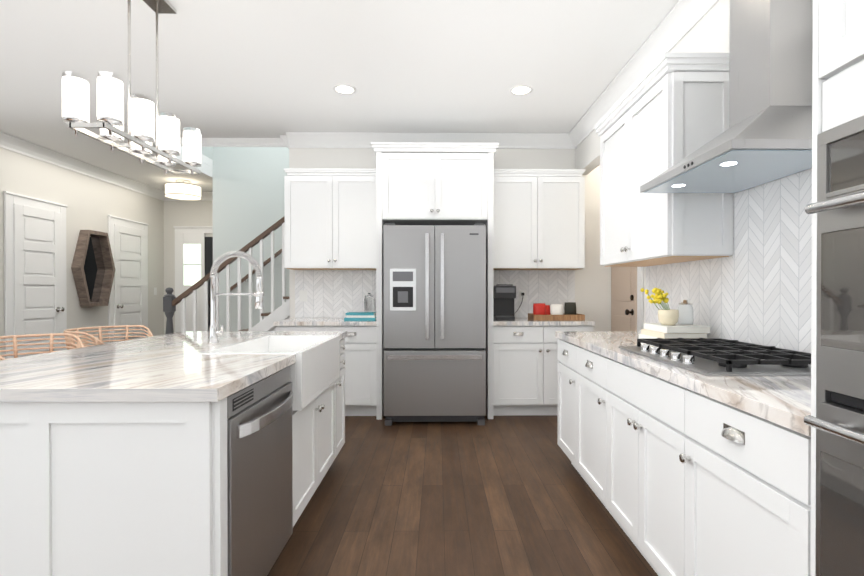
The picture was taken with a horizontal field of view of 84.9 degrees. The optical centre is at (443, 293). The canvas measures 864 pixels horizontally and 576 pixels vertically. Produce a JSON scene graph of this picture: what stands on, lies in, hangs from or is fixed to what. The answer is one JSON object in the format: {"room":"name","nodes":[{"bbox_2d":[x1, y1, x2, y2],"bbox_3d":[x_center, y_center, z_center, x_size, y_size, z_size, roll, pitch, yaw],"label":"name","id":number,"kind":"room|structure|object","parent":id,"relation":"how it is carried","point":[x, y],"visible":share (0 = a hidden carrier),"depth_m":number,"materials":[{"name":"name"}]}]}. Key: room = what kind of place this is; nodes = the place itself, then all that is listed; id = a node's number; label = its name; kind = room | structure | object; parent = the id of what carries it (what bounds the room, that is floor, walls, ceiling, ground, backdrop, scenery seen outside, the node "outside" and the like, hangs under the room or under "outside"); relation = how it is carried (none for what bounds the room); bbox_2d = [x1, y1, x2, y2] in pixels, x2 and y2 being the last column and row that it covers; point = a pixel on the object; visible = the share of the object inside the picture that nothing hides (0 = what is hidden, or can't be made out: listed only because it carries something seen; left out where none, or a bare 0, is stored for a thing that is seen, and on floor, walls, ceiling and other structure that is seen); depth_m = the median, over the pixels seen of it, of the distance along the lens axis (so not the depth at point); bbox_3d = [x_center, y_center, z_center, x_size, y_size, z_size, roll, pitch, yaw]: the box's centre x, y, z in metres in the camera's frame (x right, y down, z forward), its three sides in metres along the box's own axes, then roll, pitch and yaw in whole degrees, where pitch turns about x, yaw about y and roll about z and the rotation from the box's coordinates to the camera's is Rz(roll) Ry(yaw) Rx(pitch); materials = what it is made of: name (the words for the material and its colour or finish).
{"room":"kitchen","nodes":[
{"label":"kitchen","id":0,"kind":"room"},
{"bbox_2d":[0,147,163,357],"bbox_3d":[-4.749,-0.244,2.457,0.120,2.870,11.390,0,0,-1],"label":"wall","id":1,"kind":"structure","parent":0,"point":[92,203],"depth_m":6.20,"materials":[{"name":"white paint"}]},
{"bbox_2d":[3,191,156,358],"bbox_3d":[-4.681,0.033,6.445,0.104,2.275,2.760,0,0,-1],"label":"doors","id":2,"kind":"structure","parent":1,"relation":"in","point":[35,294],"depth_m":5.62,"materials":[{"name":"white wood"}]},
{"bbox_2d":[0,131,167,200],"bbox_3d":[-4.639,-1.610,2.441,0.100,0.135,11.170,0,0,-1],"label":"crown molding","id":3,"kind":"structure","parent":1,"relation":"attached to","point":[9,142],"depth_m":5.97,"materials":[{"name":"white wood"}]},
{"bbox_2d":[71,230,114,306],"bbox_3d":[-4.671,-0.329,6.323,0.120,1.000,0.650,0,0,-1],"label":"mirror","id":4,"kind":"object","parent":1,"relation":"attached to","point":[93,268],"visible":1,"depth_m":6.35,"materials":[{"name":"brown wood"}]},
{"bbox_2d":[164,201,212,333],"bbox_3d":[-3.551,-0.274,8.107,2.410,2.870,0.120,0,0,-1],"label":"wall","id":5,"kind":"structure","parent":0,"point":[188,213],"depth_m":8.02,"materials":[{"name":"white paint"}]},
{"bbox_2d":[168,192,212,200],"bbox_3d":[-3.944,-1.639,7.984,1.380,0.135,0.099,0,0,-1],"label":"crown molding","id":6,"kind":"structure","parent":5,"relation":"attached to","point":[206,196],"depth_m":8.01,"materials":[{"name":"white"}]},
{"bbox_2d":[174,226,212,332],"bbox_3d":[-3.784,0.012,7.988,1.560,2.300,0.109,0,0,-1],"label":"front door","id":7,"kind":"structure","parent":5,"relation":"in","point":[193,255],"depth_m":8.00,"materials":[{"name":"white wood"}]},
{"bbox_2d":[201,147,212,159],"bbox_3d":[-3.168,-2.311,5.750,0.120,1.030,1.200,0,0,-1],"label":"wall","id":8,"kind":"structure","parent":0,"point":[207,151],"depth_m":6.26,"materials":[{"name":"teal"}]},
{"bbox_2d":[213,147,288,330],"bbox_3d":[-0.341,-0.830,6.472,5.790,4.000,0.120,0,0,-1],"label":"wall","id":9,"kind":"structure","parent":0,"point":[248,196],"depth_m":6.38,"materials":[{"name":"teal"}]},
{"bbox_2d":[153,138,212,177],"bbox_3d":[-3.178,-1.631,6.584,0.120,0.135,2.920,0,0,-1],"label":"crown molding","id":10,"kind":"structure","parent":9,"relation":"attached to","point":[206,169],"depth_m":6.13,"materials":[{"name":"white"}]},
{"bbox_2d":[0,0,678,191],"bbox_3d":[-1.104,-2.295,2.490,7.410,1.230,11.390,0,0,-1],"label":"ceiling","id":11,"kind":"structure","parent":0,"point":[252,68],"depth_m":3.46,"materials":[{"name":"white paint"}]},
{"bbox_2d":[62,0,200,173],"bbox_3d":[-1.640,-1.210,2.588,0.264,0.939,0.872,0,0,-1],"label":"pendant chandelier","id":12,"kind":"object","parent":11,"relation":"hanging from","point":[140,135],"visible":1,"depth_m":2.42,"materials":[{"name":"white glass"}]},
{"bbox_2d":[165,180,201,199],"bbox_3d":[-3.945,-1.581,7.165,0.490,0.244,0.490,0,0,-1],"label":"drum light","id":13,"kind":"object","parent":11,"relation":"attached to","point":[182,189],"visible":1,"depth_m":7.01,"materials":[{"name":"white fabric"}]},
{"bbox_2d":[333,84,355,94],"bbox_3d":[-0.816,-1.683,3.901,0.189,0.005,0.189,0,0,-7],"label":"recessed light","id":14,"kind":"object","parent":11,"relation":"in","point":[343,88],"depth_m":3.90,"materials":[{"name":"white plastic"}]},
{"bbox_2d":[510,85,532,94],"bbox_3d":[0.644,-1.683,3.919,0.189,0.005,0.189,0,0,-40],"label":"recessed light","id":15,"kind":"object","parent":11,"relation":"in","point":[516,90],"depth_m":3.91,"materials":[{"name":"white plastic"}]},
{"bbox_2d":[289,148,610,330],"bbox_3d":[-0.325,-0.823,5.132,5.790,4.000,0.120,0,0,-1],"label":"wall","id":16,"kind":"structure","parent":0,"point":[593,289],"depth_m":5.09,"materials":[{"name":"white paint"}]},
{"bbox_2d":[284,170,383,269],"bbox_3d":[-1.111,-0.729,4.885,0.954,0.955,0.345,0,0,-1],"label":"upper cabinet","id":17,"kind":"object","parent":16,"relation":"attached to","point":[339,218],"depth_m":4.72,"materials":[{"name":"white wood"}]},
{"bbox_2d":[295,270,574,317],"bbox_3d":[-0.087,0.006,5.077,3.005,0.508,0.004,0,0,-1],"label":"tile backsplash","id":18,"kind":"structure","parent":16,"relation":"attached to","point":[336,293],"depth_m":5.07,"materials":[{"name":"white tile"}]},
{"bbox_2d":[514,290,525,313],"bbox_3d":[0.815,0.091,5.059,0.117,0.245,0.054,0,0,-1],"label":"outlet","id":19,"kind":"object","parent":18,"relation":"attached to","point":[522,293],"depth_m":5.08,"materials":[{"name":"white plastic"}]},
{"bbox_2d":[381,146,488,225],"bbox_3d":[-0.083,-1.023,4.741,0.990,0.664,0.655,0,0,-1],"label":"upper cabinet","id":20,"kind":"object","parent":16,"relation":"attached to","point":[421,185],"depth_m":4.42,"materials":[{"name":"white wood"}]},
{"bbox_2d":[486,170,584,269],"bbox_3d":[0.941,-0.729,4.910,0.954,0.955,0.345,0,0,-1],"label":"upper cabinet","id":21,"kind":"object","parent":16,"relation":"attached to","point":[537,217],"depth_m":4.74,"materials":[{"name":"white wood"}]},
{"bbox_2d":[267,415,657,575],"bbox_3d":[-1.175,1.240,2.562,7.550,0.100,11.500,0,0,-1],"label":"floor","id":22,"kind":"structure","parent":0,"point":[505,496],"depth_m":2.59,"materials":[{"name":"brown wood"}]},
{"bbox_2d":[0,333,83,359],"bbox_3d":[-2.128,0.711,2.428,0.515,0.964,0.569,0,0,-1],"label":"stool","id":23,"kind":"object","parent":22,"relation":"on","point":[15,350],"visible":0.27,"depth_m":2.64,"materials":[{"name":"wicker"}]},
{"bbox_2d":[63,325,152,349],"bbox_3d":[-2.135,0.707,3.078,0.515,0.964,0.569,0,0,-1],"label":"stool","id":24,"kind":"object","parent":22,"relation":"on","point":[97,341],"visible":0.19,"depth_m":3.21,"materials":[{"name":"wicker"}]},
{"bbox_2d":[0,335,346,575],"bbox_3d":[-1.226,0.754,2.380,1.142,0.875,1.938,0,0,-1],"label":"kitchen island","id":25,"kind":"object","parent":22,"relation":"on","point":[113,458],"depth_m":1.42,"materials":[{"name":"white wood"}]},
{"bbox_2d":[0,331,346,402],"bbox_3d":[-1.257,0.295,2.383,1.160,0.039,1.994,0,0,-1],"label":"island countertop","id":26,"kind":"structure","parent":25,"relation":"on","point":[169,368],"depth_m":1.71,"materials":[{"name":"white stone"}]},
{"bbox_2d":[207,251,263,343],"bbox_3d":[-1.137,0.020,2.570,0.306,0.509,0.094,0,0,-1],"label":"faucet","id":27,"kind":"object","parent":26,"relation":"on","point":[258,294],"visible":1,"depth_m":2.57,"materials":[{"name":"silver metal"}]},
{"bbox_2d":[198,335,339,410],"bbox_3d":[-0.891,0.402,2.591,0.473,0.266,0.856,0,0,-1],"label":"farmhouse sink","id":28,"kind":"object","parent":26,"relation":"in","point":[315,370],"visible":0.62,"depth_m":2.56,"materials":[{"name":"white ceramic"}]},
{"bbox_2d":[227,366,292,575],"bbox_3d":[-0.935,0.703,1.805,0.631,0.753,0.630,0,0,-1],"label":"dishwasher","id":29,"kind":"object","parent":25,"relation":"in","point":[260,472],"visible":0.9,"depth_m":1.73,"materials":[{"name":"grey metal"}]},
{"bbox_2d":[163,216,289,333],"bbox_3d":[-1.220,-0.771,5.844,3.864,4.008,1.109,0,0,-1],"label":"staircase","id":30,"kind":"structure","parent":22,"relation":"on","point":[171,302],"depth_m":5.33,"materials":[{"name":"white wood"}]},
{"bbox_2d":[275,322,384,419],"bbox_3d":[-1.109,0.742,4.758,0.954,0.875,0.615,0,0,-1],"label":"base cabinet","id":31,"kind":"object","parent":22,"relation":"on","point":[364,345],"depth_m":4.46,"materials":[{"name":"white wood"}]},
{"bbox_2d":[273,318,383,325],"bbox_3d":[-1.115,0.283,4.744,0.966,0.039,0.631,0,0,-1],"label":"countertop","id":32,"kind":"structure","parent":31,"relation":"on","point":[292,321],"depth_m":4.43,"materials":[{"name":"white stone"}]},
{"bbox_2d":[344,312,375,320],"bbox_3d":[-0.804,0.225,4.642,0.300,0.075,0.220,0,0,-1],"label":"books","id":33,"kind":"object","parent":32,"relation":"on","point":[360,316],"visible":0.92,"depth_m":4.54,"materials":[{"name":"teal paper"}]},
{"bbox_2d":[364,293,373,311],"bbox_3d":[-0.767,0.129,4.892,0.104,0.265,0.104,0,0,-1],"label":"glass canister","id":34,"kind":"object","parent":33,"relation":"on","point":[369,302],"visible":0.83,"depth_m":4.85,"materials":[{"name":"white"}]},
{"bbox_2d":[383,223,485,425],"bbox_3d":[-0.082,0.277,4.580,0.908,1.805,0.922,0,0,-1],"label":"fridge","id":35,"kind":"object","parent":22,"relation":"on","point":[435,323],"visible":1,"depth_m":4.19,"materials":[{"name":"grey metal"}]},
{"bbox_2d":[485,322,592,417],"bbox_3d":[0.943,0.742,4.783,0.954,0.875,0.615,0,0,-1],"label":"base cabinet","id":36,"kind":"object","parent":22,"relation":"on","point":[522,361],"depth_m":4.48,"materials":[{"name":"white wood"}]},
{"bbox_2d":[486,318,594,325],"bbox_3d":[0.948,0.283,4.768,0.964,0.039,0.631,0,0,-1],"label":"countertop","id":37,"kind":"structure","parent":36,"relation":"on","point":[518,321],"depth_m":4.45,"materials":[{"name":"white stone"}]},
{"bbox_2d":[493,284,515,319],"bbox_3d":[0.604,0.084,4.770,0.210,0.355,0.355,0,0,-1],"label":"coffee maker","id":38,"kind":"object","parent":37,"relation":"on","point":[504,295],"visible":0.9,"depth_m":4.72,"materials":[{"name":"grey plastic"}]},
{"bbox_2d":[528,302,584,319],"bbox_3d":[1.125,0.176,4.744,0.500,0.172,0.300,0,0,-1],"label":"tray","id":39,"kind":"object","parent":37,"relation":"on","point":[541,311],"visible":1,"depth_m":4.72,"materials":[{"name":"brown wood"}]},
{"bbox_2d":[555,336,570,460],"bbox_3d":[1.122,0.750,3.073,0.635,0.874,0.510,0,0,-1],"label":"base cabinet","id":40,"kind":"object","parent":22,"relation":"on","point":[564,346],"depth_m":3.16,"materials":[{"name":"white wood"}]},
{"bbox_2d":[571,344,598,497],"bbox_3d":[1.128,0.752,2.617,0.635,0.874,0.639,0,0,-1],"label":"base cabinet","id":41,"kind":"object","parent":22,"relation":"on","point":[584,361],"depth_m":2.71,"materials":[{"name":"white wood"}]},
{"bbox_2d":[599,352,670,575],"bbox_3d":[1.135,0.756,1.987,0.635,0.874,0.859,0,0,-1],"label":"base cabinet","id":42,"kind":"object","parent":22,"relation":"on","point":[635,403],"depth_m":1.99,"materials":[{"name":"white wood"}]},
{"bbox_2d":[671,380,810,575],"bbox_3d":[1.143,0.759,1.374,0.635,0.874,0.605,0,0,-1],"label":"base cabinet","id":43,"kind":"object","parent":22,"relation":"on","point":[683,472],"depth_m":1.34,"materials":[{"name":"white wood"}]},
{"bbox_2d":[555,332,810,431],"bbox_3d":[1.127,0.296,2.209,0.643,0.039,2.292,0,0,-1],"label":"countertop","id":44,"kind":"structure","parent":43,"relation":"on","point":[786,398],"depth_m":1.48,"materials":[{"name":"white stone"}]},
{"bbox_2d":[639,323,710,338],"bbox_3d":[1.255,0.222,2.586,0.250,0.103,0.300,0,0,-1],"label":"books","id":45,"kind":"object","parent":44,"relation":"on","point":[655,330],"visible":0.75,"depth_m":2.45,"materials":[{"name":"white paper"}]},
{"bbox_2d":[640,287,678,324],"bbox_3d":[1.169,0.068,2.558,0.176,0.201,0.152,0,0,-1],"label":"potted plant","id":46,"kind":"object","parent":45,"relation":"on","point":[669,316],"visible":1,"depth_m":2.52,"materials":[{"name":"beige plant"}]},
{"bbox_2d":[678,300,692,324],"bbox_3d":[1.330,0.102,2.596,0.076,0.133,0.076,0,0,-1],"label":"candle jar","id":47,"kind":"object","parent":45,"relation":"on","point":[685,308],"visible":0.98,"depth_m":2.56,"materials":[{"name":"white"}]},
{"bbox_2d":[618,338,810,375],"bbox_3d":[1.147,0.249,1.985,0.530,0.054,0.780,0,0,-1],"label":"cooktop","id":48,"kind":"object","parent":44,"relation":"in","point":[714,357],"visible":0.92,"depth_m":1.79,"materials":[{"name":"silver metal"}]},
{"bbox_2d":[804,0,863,575],"bbox_3d":[1.117,-0.010,0.674,0.702,2.420,0.762,0,0,-1],"label":"tall cabinet","id":49,"kind":"object","parent":22,"relation":"on","point":[834,420],"visible":1,"depth_m":0.97,"materials":[{"name":"white painted wood"}]},
{"bbox_2d":[643,267,644,328],"bbox_3d":[1.759,-0.253,4.185,0.415,2.870,1.830,0,0,-1],"label":"wall","id":50,"kind":"structure","parent":0,"point":[643,294],"depth_m":4.36,"materials":[{"name":"white paint"}]},
{"bbox_2d":[611,267,642,330],"bbox_3d":[1.786,0.109,4.724,0.104,2.140,0.745,0,0,-1],"label":"door","id":51,"kind":"structure","parent":50,"relation":"in","point":[626,300],"depth_m":4.63,"materials":[{"name":"beige wood"}]},
{"bbox_2d":[575,0,731,322],"bbox_3d":[1.530,-0.236,0.967,0.120,2.870,8.260,0,0,-1],"label":"wall","id":52,"kind":"structure","parent":0,"point":[708,32],"depth_m":2.67,"materials":[{"name":"white paint"}]},
{"bbox_2d":[564,0,718,148],"bbox_3d":[1.419,-1.602,1.008,0.100,0.135,8.160,0,0,-1],"label":"crown molding","id":53,"kind":"structure","parent":52,"relation":"attached to","point":[679,22],"depth_m":3.26,"materials":[{"name":"white wood"}]},
{"bbox_2d":[599,60,732,266],"bbox_3d":[1.280,-0.662,2.856,0.325,0.943,1.001,0,0,-1],"label":"upper cabinet","id":54,"kind":"object","parent":52,"relation":"attached to","point":[683,107],"depth_m":2.42,"materials":[{"name":"white wood"}]},
{"bbox_2d":[640,0,812,192],"bbox_3d":[1.214,-1.082,1.974,0.480,1.184,0.730,0,0,-1],"label":"range hood","id":55,"kind":"object","parent":52,"relation":"attached to","point":[765,137],"visible":0.92,"depth_m":1.85,"materials":[{"name":"silver metal"}]},
{"bbox_2d":[646,168,811,352],"bbox_3d":[1.452,-0.241,2.208,0.004,1.033,2.295,0,0,-1],"label":"tile backsplash","id":56,"kind":"structure","parent":52,"relation":"attached to","point":[756,288],"depth_m":2.17,"materials":[{"name":"white tile"}]}
]}

